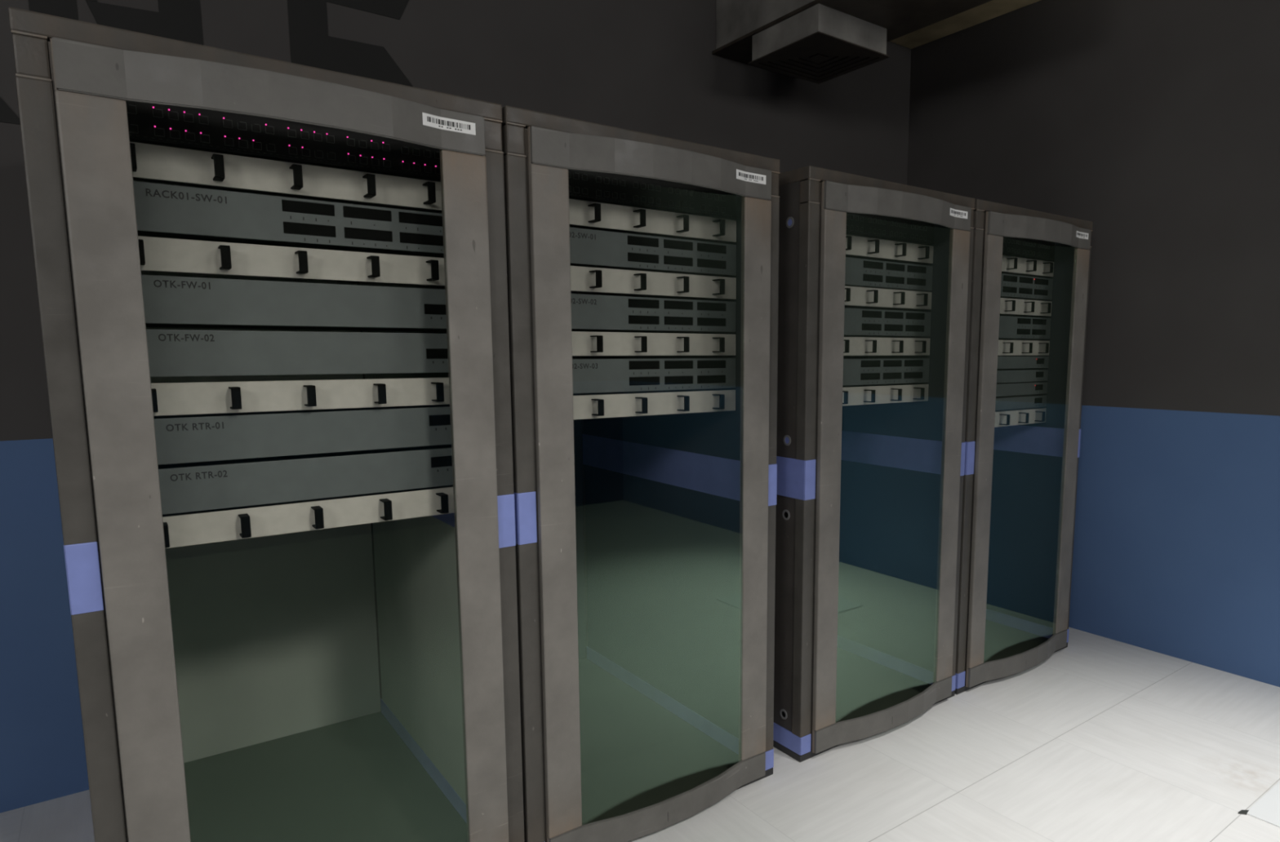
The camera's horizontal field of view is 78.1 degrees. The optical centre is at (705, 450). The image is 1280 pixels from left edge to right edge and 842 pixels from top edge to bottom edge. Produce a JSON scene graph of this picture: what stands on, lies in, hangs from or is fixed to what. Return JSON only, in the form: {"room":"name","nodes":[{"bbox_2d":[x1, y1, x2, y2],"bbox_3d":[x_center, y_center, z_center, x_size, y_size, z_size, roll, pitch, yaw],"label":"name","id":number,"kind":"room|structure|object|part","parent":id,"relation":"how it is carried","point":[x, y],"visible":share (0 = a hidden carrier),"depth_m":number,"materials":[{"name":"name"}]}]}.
{"room":"server room","nodes":[
{"label":"server room","id":0,"kind":"room"},
{"bbox_2d":[0,0,911,813],"bbox_3d":[-1.687,-0.571,2.658,7.362,3.500,0.103,-5,9,-37],"label":"wall","id":1,"kind":"structure","parent":0,"point":[645,66],"depth_m":2.87,"materials":[{"name":"paint"}]},
{"bbox_2d":[0,627,1279,841],"bbox_3d":[0.118,1.412,0.508,7.162,0.100,5.876,-5,9,-37],"label":"floor","id":2,"kind":"structure","parent":0,"point":[1102,740],"depth_m":2.68,"materials":[{"name":"tile"}]},
{"bbox_2d":[8,7,524,841],"bbox_3d":[-1.192,0.143,2.193,0.886,2.000,1.296,-5,9,-37],"label":"rack","id":3,"kind":"object","parent":2,"relation":"on","point":[357,683],"visible":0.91,"depth_m":1.88,"materials":[{"name":"grey metal"}]},
{"bbox_3d":[-1.171,0.237,1.506,0.079,1.934,0.045,-5,9,-37],"label":"corner post","id":4,"kind":"part","parent":3,"relation":"part of","materials":[{"name":"grey metal"}]},
{"bbox_3d":[-1.577,0.085,2.697,0.785,1.930,0.018,-5,9,-37],"label":"panel","id":5,"kind":"part","parent":3,"relation":"part of","materials":[{"name":"grey paint"}]},
{"bbox_3d":[-0.815,-0.702,1.587,0.775,0.087,0.049,-5,9,-37],"label":"door rail","id":6,"kind":"part","parent":3,"relation":"part of","materials":[{"name":"grey metal"}]},
{"bbox_2d":[125,100,440,182],"bbox_3d":[-0.953,-0.708,1.770,0.778,0.118,0.103,-5,9,-37],"label":"panel","id":7,"kind":"object","parent":3,"relation":"in","point":[169,126],"visible":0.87,"depth_m":1.73,"materials":[{"name":"metal"}]},
{"bbox_2d":[129,142,442,213],"bbox_3d":[-0.926,-0.606,1.748,0.778,0.068,0.092,-5,9,-37],"label":"cable manager","id":8,"kind":"object","parent":3,"relation":"in","point":[149,162],"visible":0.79,"depth_m":1.73,"materials":[{"name":"off-white painted metal"},{"name":"matt black plastic"}]},
{"bbox_2d":[133,181,444,257],"bbox_3d":[-0.758,-0.495,1.588,0.669,0.097,0.660,-5,9,-37],"label":"switch","id":9,"kind":"object","parent":3,"relation":"in","point":[162,211],"visible":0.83,"depth_m":1.49,"materials":[{"name":"grey metal"}]},
{"bbox_2d":[137,235,444,286],"bbox_3d":[-0.926,-0.423,1.770,0.778,0.068,0.092,-5,9,-37],"label":"cable manager","id":10,"kind":"object","parent":3,"relation":"in","point":[161,255],"visible":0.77,"depth_m":1.75,"materials":[{"name":"off-white painted metal"},{"name":"matt black plastic"}]},
{"bbox_2d":[141,275,446,331],"bbox_3d":[-1.044,-0.351,1.936,0.778,0.098,0.402,-5,9,-37],"label":"appliance","id":11,"kind":"object","parent":3,"relation":"in","point":[169,301],"visible":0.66,"depth_m":1.78,"materials":[{"name":"grey metal"}]},
{"bbox_2d":[146,329,448,377],"bbox_3d":[-1.044,-0.242,1.950,0.778,0.098,0.402,-5,9,-37],"label":"appliance","id":12,"kind":"object","parent":3,"relation":"in","point":[171,353],"visible":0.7,"depth_m":1.78,"materials":[{"name":"metal"}]},
{"bbox_2d":[151,377,449,416],"bbox_3d":[-0.926,-0.128,1.807,0.778,0.068,0.092,-5,9,-37],"label":"cable manager","id":13,"kind":"object","parent":3,"relation":"in","point":[206,397],"visible":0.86,"depth_m":1.78,"materials":[{"name":"off-white painted metal"},{"name":"matt black plastic"}]},
{"bbox_2d":[153,404,451,465],"bbox_3d":[-1.044,-0.059,1.972,0.778,0.097,0.402,-5,9,-37],"label":"router","id":14,"kind":"object","parent":3,"relation":"in","point":[205,437],"visible":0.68,"depth_m":1.80,"materials":[{"name":"grey metal"}]},
{"bbox_2d":[158,444,453,515],"bbox_3d":[-1.044,0.047,1.986,0.778,0.097,0.402,-5,9,-37],"label":"router","id":15,"kind":"object","parent":3,"relation":"in","point":[186,487],"visible":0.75,"depth_m":1.82,"materials":[{"name":"metal"}]},
{"bbox_2d":[162,484,453,548],"bbox_3d":[-0.926,0.153,1.842,0.778,0.068,0.092,-5,9,-37],"label":"cable manager","id":16,"kind":"object","parent":3,"relation":"in","point":[214,526],"visible":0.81,"depth_m":1.82,"materials":[{"name":"off-white painted metal"},{"name":"matt black plastic"}]},
{"bbox_3d":[-1.237,0.057,2.938,0.050,1.936,0.045,-5,9,-37],"label":"corner post","id":17,"kind":"part","parent":3,"relation":"part of","materials":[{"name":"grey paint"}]},
{"bbox_3d":[-0.879,0.116,2.467,0.046,1.936,1.145,-5,9,-37],"label":"panel","id":18,"kind":"part","parent":3,"relation":"part of","materials":[{"name":"paint"}]},
{"bbox_3d":[-0.529,0.177,1.989,0.079,1.934,0.045,-5,9,-37],"label":"corner post","id":19,"kind":"part","parent":3,"relation":"part of","materials":[{"name":"grey metal"}]},
{"bbox_2d":[501,105,780,841],"bbox_3d":[-0.480,0.076,2.729,0.886,2.000,1.296,-5,9,-37],"label":"rack","id":20,"kind":"object","parent":2,"relation":"on","point":[645,548],"visible":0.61,"depth_m":2.48,"materials":[{"name":"grey metal"}]},
{"bbox_3d":[-0.460,0.171,2.042,0.079,1.934,0.045,-5,9,-37],"label":"corner post","id":21,"kind":"part","parent":20,"relation":"part of","materials":[{"name":"grey metal"}]},
{"bbox_3d":[-0.865,0.018,3.232,0.785,1.930,0.018,-5,9,-37],"label":"panel","id":22,"kind":"part","parent":20,"relation":"part of","materials":[{"name":"grey paint"}]},
{"bbox_3d":[-0.525,-0.010,3.474,0.050,1.936,0.045,-5,9,-37],"label":"corner post","id":23,"kind":"part","parent":20,"relation":"part of","materials":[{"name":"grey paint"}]},
{"bbox_3d":[-0.103,-0.769,2.122,0.775,0.087,0.049,-5,9,-37],"label":"door rail","id":24,"kind":"part","parent":20,"relation":"part of","materials":[{"name":"grey metal"}]},
{"bbox_2d":[567,168,736,218],"bbox_3d":[-0.242,-0.775,2.307,0.778,0.118,0.101,-5,9,-37],"label":"panel","id":25,"kind":"object","parent":20,"relation":"in","point":[584,185],"visible":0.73,"depth_m":2.31,"materials":[{"name":"metal"}]},
{"bbox_2d":[568,199,736,243],"bbox_3d":[-0.215,-0.673,2.283,0.778,0.068,0.092,-5,9,-37],"label":"cable manager","id":26,"kind":"object","parent":20,"relation":"in","point":[582,214],"visible":0.8,"depth_m":2.32,"materials":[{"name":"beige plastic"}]},
{"bbox_2d":[569,226,736,276],"bbox_3d":[-0.106,-0.553,2.057,0.881,0.097,0.625,-5,9,-37],"label":"switch","id":27,"kind":"object","parent":20,"relation":"in","point":[592,248],"visible":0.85,"depth_m":1.98,"materials":[{"name":"dark metal"},{"name":"grey paint"},{"name":"matt black plastic"}]},
{"bbox_2d":[571,331,735,355],"bbox_3d":[-0.215,-0.316,2.328,0.778,0.068,0.092,-5,9,-37],"label":"cable manager","id":28,"kind":"object","parent":20,"relation":"in","point":[584,343],"visible":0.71,"depth_m":2.36,"materials":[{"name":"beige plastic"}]},
{"bbox_2d":[570,293,736,333],"bbox_3d":[-0.332,-0.424,2.471,0.778,0.097,0.402,-5,9,-37],"label":"switch","id":29,"kind":"object","parent":20,"relation":"in","point":[589,313],"visible":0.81,"depth_m":2.36,"materials":[{"name":"dark metal"},{"name":"grey paint"},{"name":"matt black plastic"}]},
{"bbox_2d":[570,266,736,299],"bbox_3d":[-0.215,-0.494,2.306,0.778,0.068,0.092,-5,9,-37],"label":"cable manager","id":30,"kind":"object","parent":20,"relation":"in","point":[583,279],"visible":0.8,"depth_m":2.34,"materials":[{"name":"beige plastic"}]},
{"bbox_2d":[572,358,735,393],"bbox_3d":[-0.332,-0.244,2.494,0.778,0.097,0.402,-5,9,-37],"label":"switch","id":31,"kind":"object","parent":20,"relation":"in","point":[589,375],"visible":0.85,"depth_m":2.38,"materials":[{"name":"dark metal"},{"name":"grey paint"},{"name":"matt black plastic"}]},
{"bbox_2d":[573,390,735,419],"bbox_3d":[-0.215,-0.137,2.350,0.778,0.068,0.092,-5,9,-37],"label":"cable manager","id":32,"kind":"object","parent":20,"relation":"in","point":[623,405],"visible":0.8,"depth_m":2.38,"materials":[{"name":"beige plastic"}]},
{"bbox_3d":[-0.103,1.066,2.352,0.775,0.084,0.049,-5,9,-37],"label":"door rail","id":33,"kind":"part","parent":20,"relation":"part of","materials":[{"name":"grey metal"}]},
{"bbox_3d":[-0.167,0.049,3.003,0.046,1.936,1.145,-5,9,-37],"label":"panel","id":34,"kind":"part","parent":20,"relation":"part of","materials":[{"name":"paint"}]},
{"bbox_3d":[0.182,0.110,2.525,0.079,1.934,0.045,-5,9,-37],"label":"corner post","id":35,"kind":"part","parent":20,"relation":"part of","materials":[{"name":"grey metal"}]},
{"bbox_2d":[773,165,974,762],"bbox_3d":[0.325,0.000,3.334,0.886,2.000,1.296,-5,9,-37],"label":"rack","id":36,"kind":"object","parent":2,"relation":"on","point":[868,511],"visible":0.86,"depth_m":2.97,"materials":[{"name":"grey metal"}]},
{"bbox_3d":[-0.025,0.036,3.110,0.046,1.936,1.145,-5,9,-37],"label":"panel","id":37,"kind":"part","parent":36,"relation":"part of","materials":[{"name":"paint"}]},
{"bbox_3d":[0.345,0.095,2.647,0.079,1.934,0.045,-5,9,-37],"label":"corner post","id":38,"kind":"part","parent":36,"relation":"part of","materials":[{"name":"grey metal"}]},
{"bbox_3d":[0.701,0.990,2.958,0.775,0.084,0.049,-5,9,-37],"label":"door rail","id":39,"kind":"part","parent":36,"relation":"part of","materials":[{"name":"grey metal"}]},
{"bbox_2d":[842,384,928,406],"bbox_3d":[0.590,-0.207,2.957,0.778,0.068,0.092,-5,9,-37],"label":"cable manager","id":40,"kind":"object","parent":36,"relation":"in","point":[866,395],"visible":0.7,"depth_m":3.02,"materials":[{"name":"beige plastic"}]},
{"bbox_2d":[842,358,929,386],"bbox_3d":[0.472,-0.315,3.100,0.778,0.097,0.402,-5,9,-37],"label":"switch","id":41,"kind":"object","parent":36,"relation":"in","point":[856,371],"visible":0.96,"depth_m":3.02,"materials":[{"name":"metal"}]},
{"bbox_2d":[843,337,930,355],"bbox_3d":[0.590,-0.389,2.934,0.778,0.068,0.092,-5,9,-37],"label":"cable manager","id":42,"kind":"object","parent":36,"relation":"in","point":[853,346],"visible":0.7,"depth_m":3.00,"materials":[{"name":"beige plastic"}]},
{"bbox_2d":[844,307,931,337],"bbox_3d":[0.472,-0.497,3.077,0.778,0.097,0.402,-5,9,-37],"label":"switch","id":43,"kind":"object","parent":36,"relation":"in","point":[858,322],"visible":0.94,"depth_m":2.99,"materials":[{"name":"metal"}]},
{"bbox_2d":[844,285,932,309],"bbox_3d":[0.590,-0.570,2.911,0.778,0.068,0.092,-5,9,-37],"label":"cable manager","id":44,"kind":"object","parent":36,"relation":"in","point":[854,295],"visible":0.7,"depth_m":2.97,"materials":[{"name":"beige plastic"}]},
{"bbox_2d":[844,257,933,291],"bbox_3d":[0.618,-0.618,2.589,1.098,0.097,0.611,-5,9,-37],"label":"switch","id":45,"kind":"object","parent":36,"relation":"in","point":[859,273],"visible":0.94,"depth_m":2.50,"materials":[{"name":"metal"}]},
{"bbox_2d":[845,235,933,263],"bbox_3d":[0.590,-0.749,2.889,0.778,0.068,0.092,-5,9,-37],"label":"cable manager","id":46,"kind":"object","parent":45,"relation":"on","point":[855,246],"visible":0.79,"depth_m":2.95,"materials":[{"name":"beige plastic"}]},
{"bbox_2d":[845,212,933,244],"bbox_3d":[0.562,-0.851,2.912,0.778,0.118,0.101,-5,9,-37],"label":"panel","id":47,"kind":"object","parent":36,"relation":"in","point":[865,225],"visible":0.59,"depth_m":2.95,"materials":[{"name":"metal"}]},
{"bbox_3d":[0.637,-0.026,3.608,0.046,1.936,1.145,-5,9,-37],"label":"panel","id":48,"kind":"part","parent":36,"relation":"part of","materials":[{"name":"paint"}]},
{"bbox_3d":[0.701,-0.845,2.728,0.775,0.087,0.049,-5,9,-37],"label":"door rail","id":49,"kind":"part","parent":36,"relation":"part of","materials":[{"name":"grey metal"}]},
{"bbox_3d":[0.987,0.034,3.130,0.079,1.934,0.045,-5,9,-37],"label":"corner post","id":50,"kind":"part","parent":36,"relation":"part of","materials":[{"name":"grey metal"}]},
{"bbox_2d":[955,199,1093,694],"bbox_3d":[1.041,-0.068,3.874,0.886,2.000,1.296,-5,9,-37],"label":"rack","id":51,"kind":"object","parent":2,"relation":"on","point":[1020,482],"visible":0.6,"depth_m":3.61,"materials":[{"name":"grey metal"}]},
{"bbox_3d":[1.062,0.027,3.187,0.079,1.934,0.045,-5,9,-37],"label":"corner post","id":52,"kind":"part","parent":51,"relation":"part of","materials":[{"name":"grey metal"}]},
{"bbox_3d":[1.418,0.923,3.497,0.775,0.084,0.049,-5,9,-37],"label":"door rail","id":53,"kind":"part","parent":51,"relation":"part of","materials":[{"name":"grey metal"}]},
{"bbox_2d":[994,408,1046,427],"bbox_3d":[1.307,-0.140,3.513,0.778,0.068,0.092,-5,9,-37],"label":"cable manager","id":54,"kind":"object","parent":51,"relation":"in","point":[1031,415],"visible":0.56,"depth_m":3.60,"materials":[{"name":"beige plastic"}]},
{"bbox_2d":[995,395,1046,410],"bbox_3d":[1.189,-0.227,3.659,0.778,0.055,0.402,-5,9,-37],"label":"server","id":55,"kind":"object","parent":51,"relation":"in","point":[1021,402],"visible":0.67,"depth_m":3.61,"materials":[{"name":"metal"}]},
{"bbox_2d":[995,382,1047,396],"bbox_3d":[1.189,-0.288,3.651,0.778,0.055,0.402,-5,9,-37],"label":"server","id":56,"kind":"object","parent":51,"relation":"in","point":[1002,389],"visible":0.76,"depth_m":3.60,"materials":[{"name":"metal"}]},
{"bbox_2d":[996,368,1048,383],"bbox_3d":[1.189,-0.348,3.644,0.778,0.055,0.402,-5,9,-37],"label":"server","id":57,"kind":"object","parent":51,"relation":"in","point":[1003,375],"visible":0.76,"depth_m":3.59,"materials":[{"name":"metal"}]},
{"bbox_2d":[997,356,1048,368],"bbox_3d":[1.189,-0.409,3.636,0.778,0.055,0.402,-5,9,-37],"label":"server","id":58,"kind":"object","parent":51,"relation":"in","point":[1003,362],"visible":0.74,"depth_m":3.58,"materials":[{"name":"grey metal"}]},
{"bbox_2d":[997,340,1049,355],"bbox_3d":[1.307,-0.455,3.474,0.778,0.068,0.092,-5,9,-37],"label":"cable manager","id":59,"kind":"object","parent":51,"relation":"in","point":[1006,348],"visible":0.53,"depth_m":3.56,"materials":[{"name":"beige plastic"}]},
{"bbox_2d":[998,315,1051,339],"bbox_3d":[1.189,-0.564,3.616,0.778,0.097,0.402,-5,9,-37],"label":"switch","id":60,"kind":"object","parent":51,"relation":"in","point":[1010,327],"visible":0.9,"depth_m":3.56,"materials":[{"name":"grey metal"}]},
{"bbox_2d":[1000,297,1052,316],"bbox_3d":[1.307,-0.635,3.451,0.778,0.068,0.092,-5,9,-37],"label":"cable manager","id":61,"kind":"object","parent":51,"relation":"in","point":[1007,306],"visible":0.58,"depth_m":3.54,"materials":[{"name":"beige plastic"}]},
{"bbox_2d":[1000,273,1053,300],"bbox_3d":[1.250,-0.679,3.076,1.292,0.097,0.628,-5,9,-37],"label":"switch","id":62,"kind":"object","parent":51,"relation":"in","point":[1012,286],"visible":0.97,"depth_m":2.97,"materials":[{"name":"metal"}]},
{"bbox_2d":[1001,255,1053,277],"bbox_3d":[1.307,-0.815,3.429,0.778,0.068,0.092,-5,9,-37],"label":"cable manager","id":63,"kind":"object","parent":51,"relation":"in","point":[1010,264],"visible":0.56,"depth_m":3.51,"materials":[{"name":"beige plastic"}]},
{"bbox_2d":[1002,236,1055,260],"bbox_3d":[1.279,-0.919,3.452,0.778,0.118,0.101,-5,9,-37],"label":"panel","id":64,"kind":"object","parent":51,"relation":"in","point":[1033,249],"visible":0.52,"depth_m":3.52,"materials":[{"name":"metal"}]},
{"bbox_3d":[1.354,-0.094,4.148,0.046,1.936,1.145,-5,9,-37],"label":"panel","id":65,"kind":"part","parent":51,"relation":"part of","materials":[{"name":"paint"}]},
{"bbox_3d":[1.418,-0.912,3.268,0.775,0.087,0.049,-5,9,-37],"label":"door rail","id":66,"kind":"part","parent":51,"relation":"part of","materials":[{"name":"grey metal"}]},
{"bbox_3d":[1.704,-0.033,3.670,0.079,1.934,0.045,-5,9,-37],"label":"corner post","id":67,"kind":"part","parent":51,"relation":"part of","materials":[{"name":"grey metal"}]},
{"bbox_2d":[1238,781,1279,827],"bbox_3d":[2.067,1.125,2.370,0.608,0.006,0.602,-5,9,-37],"label":"tile","id":68,"kind":"object","parent":2,"relation":"on","point":[1267,809],"depth_m":2.44,"materials":[{"name":"tile"}]},
{"bbox_2d":[906,0,1279,687],"bbox_3d":[3.041,-0.543,2.435,0.100,3.500,5.976,-5,9,-37],"label":"wall","id":69,"kind":"structure","parent":0,"point":[1155,124],"depth_m":3.61,"materials":[{"name":"paint"}]},
{"bbox_2d":[889,0,1040,48],"bbox_3d":[2.843,-2.102,2.151,0.321,0.134,5.874,-5,9,-37],"label":"trim","id":70,"kind":"structure","parent":69,"relation":"attached to","point":[990,10],"depth_m":4.19,"materials":[{"name":"brown paint"}]},
{"bbox_3d":[0.119,-1.962,0.086,7.162,0.100,5.876,-5,9,-37],"label":"ceiling","id":71,"kind":"structure","parent":0,"visible":0},
{"bbox_2d":[711,0,992,78],"bbox_3d":[0.741,-2.064,3.230,0.550,0.478,1.635,-5,9,-37],"label":"air duct","id":72,"kind":"object","parent":71,"relation":"hanging from","point":[737,21],"visible":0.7,"depth_m":3.39,"materials":[{"name":"metal"}]},
{"bbox_2d":[748,3,889,84],"bbox_3d":[0.501,-1.796,3.491,0.444,0.118,0.439,-5,9,-37],"label":"ceiling vent","id":73,"kind":"object","parent":72,"relation":"attached to","point":[820,43],"visible":1,"depth_m":3.41,"materials":[{"name":"metal"}]},
{"bbox_2d":[748,31,889,84],"bbox_3d":[0.501,-1.747,3.497,0.444,0.020,0.439,-5,9,-37],"label":"grille","id":74,"kind":"object","parent":73,"relation":"attached to","point":[816,46],"depth_m":3.47,"materials":[{"name":"metal"}]}
]}

